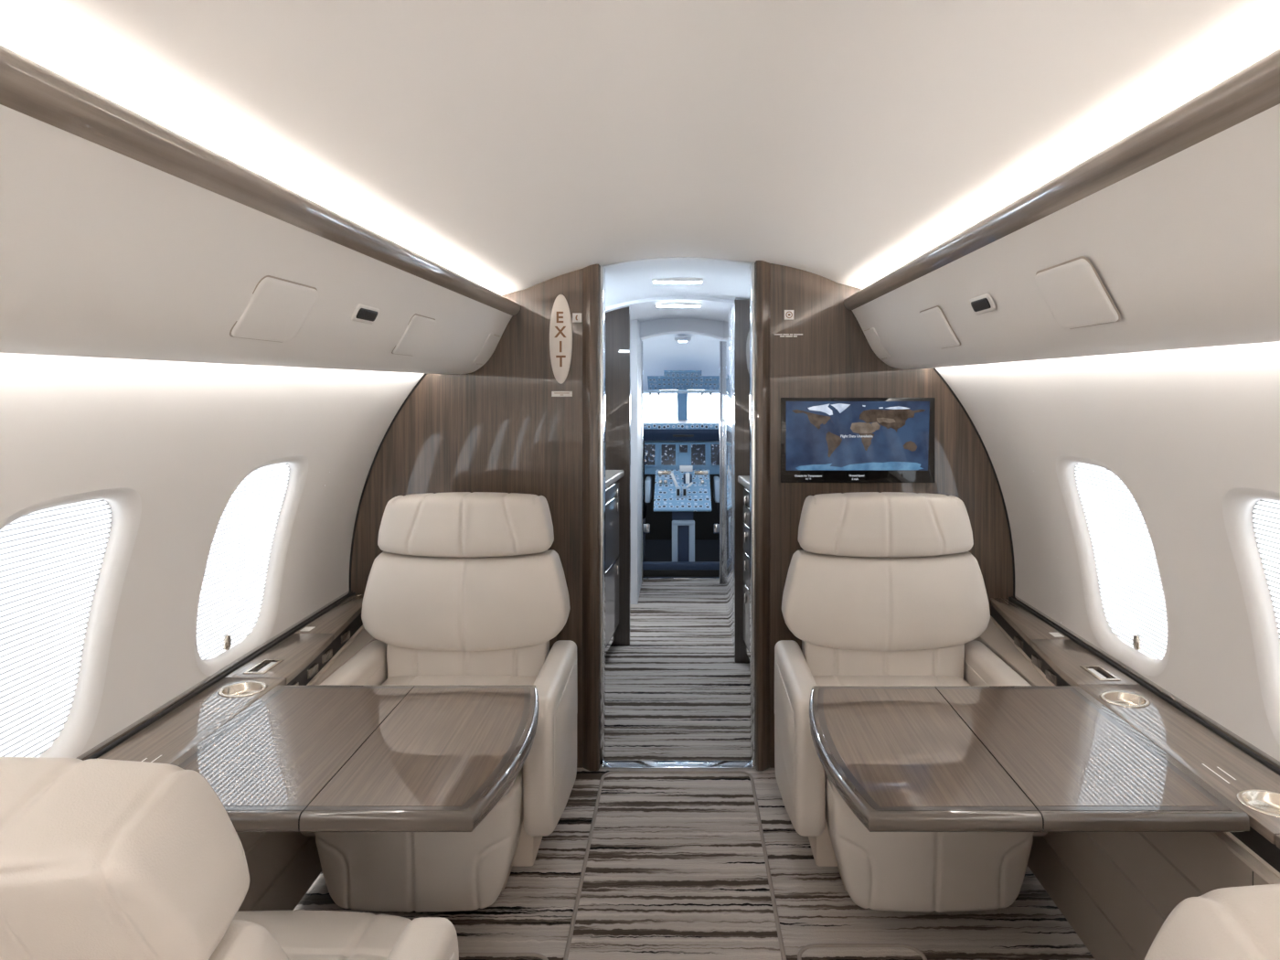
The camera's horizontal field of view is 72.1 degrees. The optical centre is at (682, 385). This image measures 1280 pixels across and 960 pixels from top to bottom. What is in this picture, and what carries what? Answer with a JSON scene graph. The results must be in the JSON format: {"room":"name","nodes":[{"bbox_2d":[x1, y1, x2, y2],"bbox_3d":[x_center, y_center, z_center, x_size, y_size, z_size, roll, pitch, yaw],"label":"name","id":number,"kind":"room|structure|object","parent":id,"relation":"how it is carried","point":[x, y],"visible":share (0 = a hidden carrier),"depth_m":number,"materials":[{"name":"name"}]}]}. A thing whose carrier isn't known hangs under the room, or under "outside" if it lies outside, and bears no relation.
{"room":"aircraft cabin","nodes":[
{"label":"aircraft cabin","id":0,"kind":"room"},
{"bbox_2d":[0,352,425,757],"bbox_3d":[-1.038,0.618,0.357,0.397,1.572,5.914,0,0,0],"label":"wall","id":1,"kind":"structure","parent":0,"point":[183,436],"depth_m":1.99,"materials":[{"name":"white plastic"}]},
{"bbox_2d":[0,487,141,757],"bbox_3d":[-1.211,0.469,1.632,0.202,0.626,0.500,0,0,0],"label":"window","id":2,"kind":"structure","parent":1,"relation":"in","point":[64,560],"depth_m":1.73,"materials":[{"name":"white plastic"}]},
{"bbox_2d":[75,590,377,911],"bbox_3d":[-1.141,1.086,0.336,0.207,0.652,5.851,0,0,0],"label":"ledge","id":3,"kind":"object","parent":1,"relation":"attached to","point":[282,867],"visible":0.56,"depth_m":2.28,"materials":[{"name":"brown wood"}]},
{"bbox_2d":[253,663,267,671],"bbox_3d":[-1.145,0.778,2.405,0.040,0.003,0.098,0,0,0],"label":"switch plate","id":4,"kind":"object","parent":3,"relation":"attached to","point":[257,667],"depth_m":2.40,"materials":[{"name":"silver metal"}]},
{"bbox_2d":[170,685,539,831],"bbox_3d":[-0.685,0.795,1.907,0.712,0.063,0.690,0,0,0],"label":"folding table","id":5,"kind":"object","parent":3,"relation":"attached to","point":[298,758],"visible":0.84,"depth_m":1.81,"materials":[{"name":"wood"}]},
{"bbox_2d":[193,454,308,676],"bbox_3d":[-1.211,0.469,2.452,0.202,0.626,0.500,0,0,0],"label":"window","id":6,"kind":"structure","parent":1,"relation":"in","point":[239,598],"depth_m":2.49,"materials":[{"name":"white plastic"}]},
{"bbox_2d":[0,44,520,374],"bbox_3d":[-0.750,-0.173,0.332,0.298,0.265,5.863,0,0,0],"label":"bin","id":7,"kind":"object","parent":1,"relation":"attached to","point":[123,235],"visible":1,"depth_m":1.19,"materials":[{"name":"plastic"}]},
{"bbox_2d":[351,303,379,324],"bbox_3d":[-0.685,-0.155,1.900,0.021,0.036,0.132,0,0,0],"label":"vent","id":8,"kind":"object","parent":7,"relation":"attached to","point":[361,314],"depth_m":1.89,"materials":[{"name":"plastic"}]},
{"bbox_2d":[0,757,458,959],"bbox_3d":[-0.698,0.886,1.159,0.677,1.062,0.872,0,0,0],"label":"seat","id":9,"kind":"object","parent":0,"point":[101,858],"visible":1,"depth_m":0.79,"materials":[{"name":"beige leather"}]},
{"bbox_2d":[233,910,411,959],"bbox_3d":[-0.708,0.993,1.262,0.514,0.133,0.665,0,0,0],"label":"seat cushion","id":10,"kind":"object","parent":9,"relation":"on","point":[302,934],"depth_m":1.51,"materials":[{"name":"beige leather"}]},
{"bbox_2d":[605,306,630,645],"bbox_3d":[-0.718,0.487,4.840,0.864,1.865,0.080,0,0,0],"label":"wall","id":11,"kind":"structure","parent":0,"point":[617,322],"depth_m":4.80,"materials":[{"name":"brown wood"}]},
{"bbox_2d":[630,319,641,604],"bbox_3d":[-0.720,0.470,6.000,0.860,1.900,0.600,0,0,0],"label":"wall","id":12,"kind":"structure","parent":0,"point":[635,341],"depth_m":5.70,"materials":[{"name":"white plastic"}]},
{"bbox_2d":[641,341,642,584],"bbox_3d":[-0.288,0.550,6.295,0.016,1.740,0.016,0,0,0],"label":"trim","id":13,"kind":"structure","parent":12,"relation":"attached to","point":[642,341],"depth_m":6.29,"materials":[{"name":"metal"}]},
{"bbox_2d":[642,575,719,580],"bbox_3d":[0.000,1.411,6.450,0.640,0.018,0.100,0,0,0],"label":"trim","id":14,"kind":"structure","parent":12,"relation":"attached to","point":[645,577],"depth_m":6.41,"materials":[{"name":"metal"}]},
{"bbox_2d":[640,318,723,340],"bbox_3d":[0.000,-0.442,6.150,0.600,0.236,0.300,0,0,0],"label":"trim","id":15,"kind":"structure","parent":12,"relation":"attached to","point":[712,328],"depth_m":6.00,"materials":[{"name":"grey plastic"}]},
{"bbox_2d":[0,0,1279,295],"bbox_3d":[0.000,-0.323,0.354,1.684,0.326,5.909,0,0,0],"label":"ceiling","id":16,"kind":"structure","parent":0,"point":[509,146],"depth_m":1.32,"materials":[{"name":"fabric"}]},
{"bbox_2d":[603,256,751,321],"bbox_3d":[0.000,-0.408,4.814,2.440,0.255,3.012,0,0,0],"label":"ceiling","id":17,"kind":"structure","parent":0,"point":[628,281],"depth_m":4.17,"materials":[{"name":"white plastic"}]},
{"bbox_2d":[651,277,703,283],"bbox_3d":[-0.020,-0.476,3.950,0.230,0.024,0.080,0,0,0],"label":"recessed light","id":18,"kind":"object","parent":17,"relation":"in","point":[665,280],"visible":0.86,"depth_m":3.91,"materials":[{"name":"white plastic"}]},
{"bbox_2d":[655,302,701,307],"bbox_3d":[-0.020,-0.460,4.950,0.260,0.024,0.080,0,0,0],"label":"recessed light","id":19,"kind":"object","parent":17,"relation":"in","point":[673,304],"visible":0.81,"depth_m":4.91,"materials":[{"name":"white plastic"}]},
{"bbox_2d":[641,333,720,390],"bbox_3d":[0.000,-0.109,7.075,2.200,0.622,1.550,0,0,0],"label":"ceiling","id":20,"kind":"structure","parent":0,"point":[660,353],"depth_m":7.17,"materials":[{"name":"white plastic"}]},
{"bbox_2d":[642,370,719,395],"bbox_3d":[0.000,-0.020,7.250,1.000,0.210,0.400,0,0,0],"label":"switchboard","id":21,"kind":"object","parent":20,"relation":"attached to","point":[671,379],"visible":0.75,"depth_m":7.29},
{"bbox_2d":[663,370,701,377],"bbox_3d":[0.006,-0.096,7.135,0.303,0.058,0.170,0,0,0],"label":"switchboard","id":22,"kind":"object","parent":21,"relation":"attached to","point":[666,373],"depth_m":7.10,"materials":[{"name":"blue metal"}]},
{"bbox_2d":[674,336,691,342],"bbox_3d":[0.005,-0.349,6.620,0.124,0.042,0.124,0,0,0],"label":"dome lamp","id":23,"kind":"object","parent":20,"relation":"attached to","point":[681,339],"visible":1,"depth_m":6.58,"materials":[{"name":"white plastic"}]},
{"bbox_2d":[643,539,719,561],"bbox_3d":[0.000,1.430,7.360,2.200,0.001,1.880,0,0,0],"label":"floor","id":24,"kind":"structure","parent":0,"point":[656,549],"depth_m":7.61,"materials":[{"name":"black"}]},
{"bbox_2d":[642,438,651,561],"bbox_3d":[-0.486,0.820,7.110,0.477,1.200,0.520,0,0,0],"label":"seat","id":25,"kind":"object","parent":24,"relation":"on","point":[647,484],"visible":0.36,"depth_m":6.89,"materials":[{"name":"metal"}]},
{"bbox_2d":[642,501,648,519],"bbox_3d":[-0.505,1.005,7.160,0.440,0.110,0.420,0,0,0],"label":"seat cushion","id":26,"kind":"object","parent":25,"relation":"on","point":[645,504],"depth_m":6.98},
{"bbox_2d":[642,561,719,575],"bbox_3d":[0.000,1.373,6.560,1.240,0.105,0.080,0,0,0],"label":"sill","id":27,"kind":"structure","parent":24,"relation":"on","point":[649,568],"depth_m":6.54,"materials":[{"name":"black rubber"}]},
{"bbox_2d":[653,465,711,561],"bbox_3d":[0.004,1.032,6.870,0.437,0.774,0.540,0,0,0],"label":"console","id":28,"kind":"object","parent":24,"relation":"on","point":[686,490],"visible":0.98,"depth_m":6.71,"materials":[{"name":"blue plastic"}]},
{"bbox_2d":[642,418,719,474],"bbox_3d":[0.000,0.508,7.454,1.440,0.425,0.692,0,0,0],"label":"panel","id":29,"kind":"object","parent":28,"relation":"attached to","point":[669,443],"visible":0.55,"depth_m":7.17,"materials":[{"name":"blue plastic"}]},
{"bbox_2d":[713,476,719,533],"bbox_3d":[0.490,0.820,7.110,0.490,1.200,0.520,0,0,0],"label":"seat","id":30,"kind":"object","parent":24,"relation":"on","point":[716,480],"visible":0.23,"depth_m":6.89,"materials":[{"name":"fabric"}]},
{"bbox_2d":[351,263,1013,767],"bbox_3d":[0.000,0.445,3.304,2.600,1.950,0.080,0,0,0],"label":"wall","id":31,"kind":"structure","parent":0,"point":[498,426],"depth_m":3.26,"materials":[{"name":"brown wood"}]},
{"bbox_2d":[349,373,426,590],"bbox_3d":[-1.086,0.361,3.261,0.307,0.859,0.006,0,0,0],"label":"trim","id":32,"kind":"structure","parent":31,"relation":"attached to","point":[425,374],"depth_m":3.26,"materials":[{"name":"black rubber"}]},
{"bbox_2d":[549,294,572,383],"bbox_3d":[-0.451,-0.174,3.260,0.085,0.332,0.008,0,0,0],"label":"exit sign","id":33,"kind":"object","parent":31,"relation":"attached to","point":[560,329],"visible":1,"depth_m":3.26,"materials":[{"name":"beige plastic"}]},
{"bbox_2d":[551,391,572,396],"bbox_3d":[-0.447,0.030,3.262,0.076,0.020,0.002,0,0,0],"label":"placard","id":34,"kind":"object","parent":31,"relation":"attached to","point":[553,393],"visible":1,"depth_m":3.26,"materials":[{"name":"white plastic"}]},
{"bbox_2d":[572,313,581,322],"bbox_3d":[-0.390,-0.253,3.262,0.034,0.034,0.003,0,0,0],"label":"placard","id":35,"kind":"object","parent":31,"relation":"attached to","point":[576,317],"visible":1,"depth_m":3.26,"materials":[{"name":"white plastic"}]},
{"bbox_2d":[582,263,599,770],"bbox_3d":[-0.338,0.485,3.299,0.064,1.870,0.130,0,0,0],"label":"trim","id":36,"kind":"structure","parent":31,"relation":"attached to","point":[591,273],"depth_m":3.23,"materials":[{"name":"brown wood"}]},
{"bbox_2d":[599,265,605,768],"bbox_3d":[-0.299,0.486,3.303,0.013,1.868,0.102,0,0,0],"label":"trim","id":37,"kind":"structure","parent":31,"relation":"attached to","point":[602,268],"depth_m":3.25,"materials":[{"name":"metal"}]},
{"bbox_2d":[602,760,752,768],"bbox_3d":[-0.017,1.417,3.283,0.578,0.006,0.062,0,0,0],"label":"trim","id":38,"kind":"structure","parent":31,"relation":"attached to","point":[608,764],"depth_m":3.27,"materials":[{"name":"metal"}]},
{"bbox_2d":[749,261,755,768],"bbox_3d":[0.266,0.480,3.303,0.013,1.880,0.102,0,0,0],"label":"trim","id":39,"kind":"structure","parent":31,"relation":"attached to","point":[752,264],"depth_m":3.25,"materials":[{"name":"metal"}]},
{"bbox_2d":[755,260,769,770],"bbox_3d":[0.300,0.479,3.299,0.056,1.882,0.130,0,0,0],"label":"trim","id":40,"kind":"structure","parent":31,"relation":"attached to","point":[762,268],"depth_m":3.23,"materials":[{"name":"brown wood"}]},
{"bbox_2d":[774,333,802,336],"bbox_3d":[0.396,-0.188,3.264,0.107,0.011,0.001,0,0,0],"label":"sign lettering","id":41,"kind":"object","parent":31,"relation":"attached to","point":[774,334],"visible":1,"depth_m":3.26,"materials":[{"name":"white plastic"}]},
{"bbox_2d":[784,309,793,319],"bbox_3d":[0.398,-0.264,3.262,0.036,0.036,0.003,0,0,0],"label":"placard","id":42,"kind":"object","parent":31,"relation":"attached to","point":[788,314],"visible":1,"depth_m":3.26,"materials":[{"name":"white plastic"}]},
{"bbox_2d":[780,397,935,482],"bbox_3d":[0.651,0.202,3.255,0.571,0.316,0.017,0,0,0],"label":"display screen","id":43,"kind":"object","parent":31,"relation":"attached to","point":[824,440],"visible":1,"depth_m":3.25,"materials":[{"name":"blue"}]},
{"bbox_2d":[932,368,1014,595],"bbox_3d":[1.086,0.361,3.261,0.307,0.859,0.006,0,0,0],"label":"trim","id":44,"kind":"structure","parent":31,"relation":"attached to","point":[934,369],"depth_m":3.26,"materials":[{"name":"black rubber"}]},
{"bbox_2d":[644,474,719,539],"bbox_3d":[0.000,0.880,8.175,2.100,1.120,0.050,0,0,0],"label":"wall","id":45,"kind":"structure","parent":0,"point":[660,522],"depth_m":8.15,"materials":[{"name":"black plastic"}]},
{"bbox_2d":[677,389,687,419],"bbox_3d":[0.004,0.160,7.730,0.088,0.320,0.060,0,0,0],"label":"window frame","id":46,"kind":"structure","parent":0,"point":[682,398],"depth_m":7.70,"materials":[{"name":"blue metal"}]},
{"bbox_2d":[293,580,1095,959],"bbox_3d":[0.000,1.420,1.910,2.300,0.001,9.020,0,0,0],"label":"floor","id":47,"kind":"structure","parent":0,"point":[678,691],"depth_m":2.68,"materials":[{"name":"carpet"}]},
{"bbox_2d":[300,491,577,912],"bbox_3d":[-0.693,0.883,2.570,0.697,1.068,0.760,0,0,0],"label":"seat","id":48,"kind":"object","parent":47,"relation":"on","point":[464,588],"visible":0.52,"depth_m":2.76,"materials":[{"name":"beige leather"}]},
{"bbox_2d":[380,675,536,797],"bbox_3d":[-0.693,0.993,2.522,0.514,0.133,0.665,0,0,0],"label":"seat cushion","id":49,"kind":"object","parent":48,"relation":"on","point":[514,789],"depth_m":2.75,"materials":[{"name":"beige leather"}]},
{"bbox_2d":[386,640,549,678],"bbox_3d":[-0.693,0.887,2.865,0.512,0.185,0.111,0,0,0],"label":"lumbar cushion","id":50,"kind":"object","parent":48,"relation":"on","point":[401,662],"depth_m":2.81,"materials":[{"name":"beige leather"}]},
{"bbox_2d":[458,952,548,959],"bbox_3d":[-0.472,1.417,1.300,0.305,0.010,1.780,0,0,0],"label":"floor mat","id":51,"kind":"object","parent":47,"relation":"on","point":[462,955],"visible":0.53,"depth_m":2.18,"materials":[{"name":"carpet"}]},
{"bbox_2d":[605,469,624,653],"bbox_3d":[-0.718,0.586,4.122,0.803,1.667,1.345,0,0,0],"label":"tall cabinet","id":52,"kind":"object","parent":47,"relation":"on","point":[613,624],"visible":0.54,"depth_m":4.46,"materials":[{"name":"wood"}]},
{"bbox_2d":[605,469,624,488],"bbox_3d":[-0.718,0.476,4.122,0.803,0.037,1.345,0,0,0],"label":"countertop","id":53,"kind":"structure","parent":52,"relation":"on","point":[612,476],"depth_m":4.52,"materials":[{"name":"stone"}]},
{"bbox_2d":[563,770,786,959],"bbox_3d":[-0.018,1.417,0.360,0.552,0.012,5.721,0,0,0],"label":"carpet runner","id":54,"kind":"object","parent":47,"relation":"on","point":[676,866],"visible":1,"depth_m":2.55,"materials":[{"name":"beige carpet"}]},
{"bbox_2d":[737,475,749,658],"bbox_3d":[0.703,0.586,3.973,0.834,1.667,1.045,0,0,0],"label":"tall cabinet","id":55,"kind":"object","parent":47,"relation":"on","point":[744,480],"visible":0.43,"depth_m":4.29,"materials":[{"name":"wood"}]},
{"bbox_2d":[737,475,749,490],"bbox_3d":[0.703,0.476,3.973,0.834,0.037,1.045,0,0,0],"label":"countertop","id":56,"kind":"structure","parent":55,"relation":"on","point":[744,480],"depth_m":4.32,"materials":[{"name":"stone"}]},
{"bbox_2d":[797,943,927,959],"bbox_3d":[0.445,1.417,1.335,0.320,0.010,1.780,0,0,0],"label":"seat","id":57,"kind":"object","parent":47,"relation":"on","point":[814,951],"visible":1,"depth_m":2.20,"materials":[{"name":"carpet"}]},
{"bbox_2d":[774,491,1047,912],"bbox_3d":[0.652,0.883,2.570,0.697,1.068,0.760,0,0,0],"label":"seat","id":58,"kind":"object","parent":47,"relation":"on","point":[883,588],"visible":0.61,"depth_m":2.76,"materials":[{"name":"beige leather"}]},
{"bbox_2d":[801,640,964,678],"bbox_3d":[0.652,0.887,2.865,0.512,0.185,0.111,0,0,0],"label":"lumbar cushion","id":59,"kind":"object","parent":58,"relation":"on","point":[822,662],"depth_m":2.81,"materials":[{"name":"beige leather"}]},
{"bbox_2d":[812,675,970,686],"bbox_3d":[0.652,0.993,2.522,0.514,0.133,0.665,0,0,0],"label":"seat cushion","id":60,"kind":"object","parent":58,"relation":"on","point":[820,680],"depth_m":2.76,"materials":[{"name":"beige leather"}]},
{"bbox_2d":[1144,883,1279,959],"bbox_3d":[0.600,0.884,0.919,0.697,1.067,0.832,0,0,0],"label":"seat","id":61,"kind":"object","parent":47,"relation":"on","point":[1242,922],"visible":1,"depth_m":0.60,"materials":[{"name":"beige leather"}]},
{"bbox_2d":[720,298,745,648],"bbox_3d":[0.709,0.480,5.441,0.862,1.880,1.718,0,0,0],"label":"wall","id":62,"kind":"structure","parent":0,"point":[728,339],"depth_m":5.29,"materials":[{"name":"white plastic"}]},
{"bbox_2d":[719,341,721,584],"bbox_3d":[0.276,0.550,6.295,0.016,1.740,0.016,0,0,0],"label":"trim","id":63,"kind":"structure","parent":62,"relation":"attached to","point":[720,341],"depth_m":6.29,"materials":[{"name":"metal"}]},
{"bbox_2d":[734,299,749,662],"bbox_3d":[0.710,0.489,4.540,0.880,1.862,0.080,0,0,0],"label":"wall","id":64,"kind":"structure","parent":0,"point":[741,307],"depth_m":4.50,"materials":[{"name":"brown wood"}]},
{"bbox_2d":[746,330,749,373],"bbox_3d":[0.368,-0.172,4.496,0.080,0.274,0.006,0,0,0],"label":"oval plate","id":65,"kind":"object","parent":64,"relation":"attached to","point":[748,337],"visible":0.3,"depth_m":4.49,"materials":[{"name":"grey metal"}]},
{"bbox_2d":[934,341,1279,761],"bbox_3d":[1.038,0.618,0.357,0.397,1.572,5.914,0,0,0],"label":"wall","id":66,"kind":"structure","parent":0,"point":[1182,429],"depth_m":2.06,"materials":[{"name":"white plastic"}]},
{"bbox_2d":[843,48,1279,369],"bbox_3d":[0.730,-0.205,0.332,0.298,0.289,5.865,0,0,0],"label":"bin","id":67,"kind":"object","parent":66,"relation":"attached to","point":[1167,237],"visible":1,"depth_m":1.32,"materials":[{"name":"plastic"}]},
{"bbox_2d":[969,293,995,314],"bbox_3d":[0.669,-0.181,1.955,0.022,0.038,0.132,0,0,0],"label":"vent","id":68,"kind":"object","parent":67,"relation":"attached to","point":[981,304],"depth_m":1.94,"materials":[{"name":"plastic"}]},
{"bbox_2d":[1056,454,1170,676],"bbox_3d":[1.211,0.469,2.452,0.202,0.626,0.500,0,0,0],"label":"window","id":69,"kind":"structure","parent":66,"relation":"in","point":[1125,600],"depth_m":2.49,"materials":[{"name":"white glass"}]},
{"bbox_2d":[973,595,1279,959],"bbox_3d":[1.129,1.095,0.336,0.232,0.634,5.851,0,0,0],"label":"ledge","id":70,"kind":"object","parent":66,"relation":"attached to","point":[1116,890],"visible":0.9,"depth_m":2.03,"materials":[{"name":"brown wood"}]},
{"bbox_2d":[809,685,1249,831],"bbox_3d":[0.666,0.810,1.941,0.742,0.063,0.698,0,0,0],"label":"folding table","id":71,"kind":"object","parent":70,"relation":"attached to","point":[901,758],"visible":1,"depth_m":1.81,"materials":[{"name":"wood"}]},
{"bbox_2d":[1096,670,1109,678],"bbox_3d":[1.145,0.796,2.405,0.040,0.003,0.098,0,0,0],"label":"switch plate","id":72,"kind":"object","parent":70,"relation":"attached to","point":[1100,674],"depth_m":2.40,"materials":[{"name":"silver metal"}]},
{"bbox_2d":[1222,487,1279,746],"bbox_3d":[1.211,0.469,1.632,0.202,0.626,0.500,0,0,0],"label":"window","id":73,"kind":"structure","parent":66,"relation":"in","point":[1251,516],"depth_m":1.84,"materials":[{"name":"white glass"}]},
{"bbox_2d":[1251,499,1279,643],"bbox_3d":[1.205,0.478,1.632,0.131,0.585,0.480,0,0,0],"label":"shade","id":74,"kind":"object","parent":73,"relation":"attached to","point":[1265,513],"depth_m":1.83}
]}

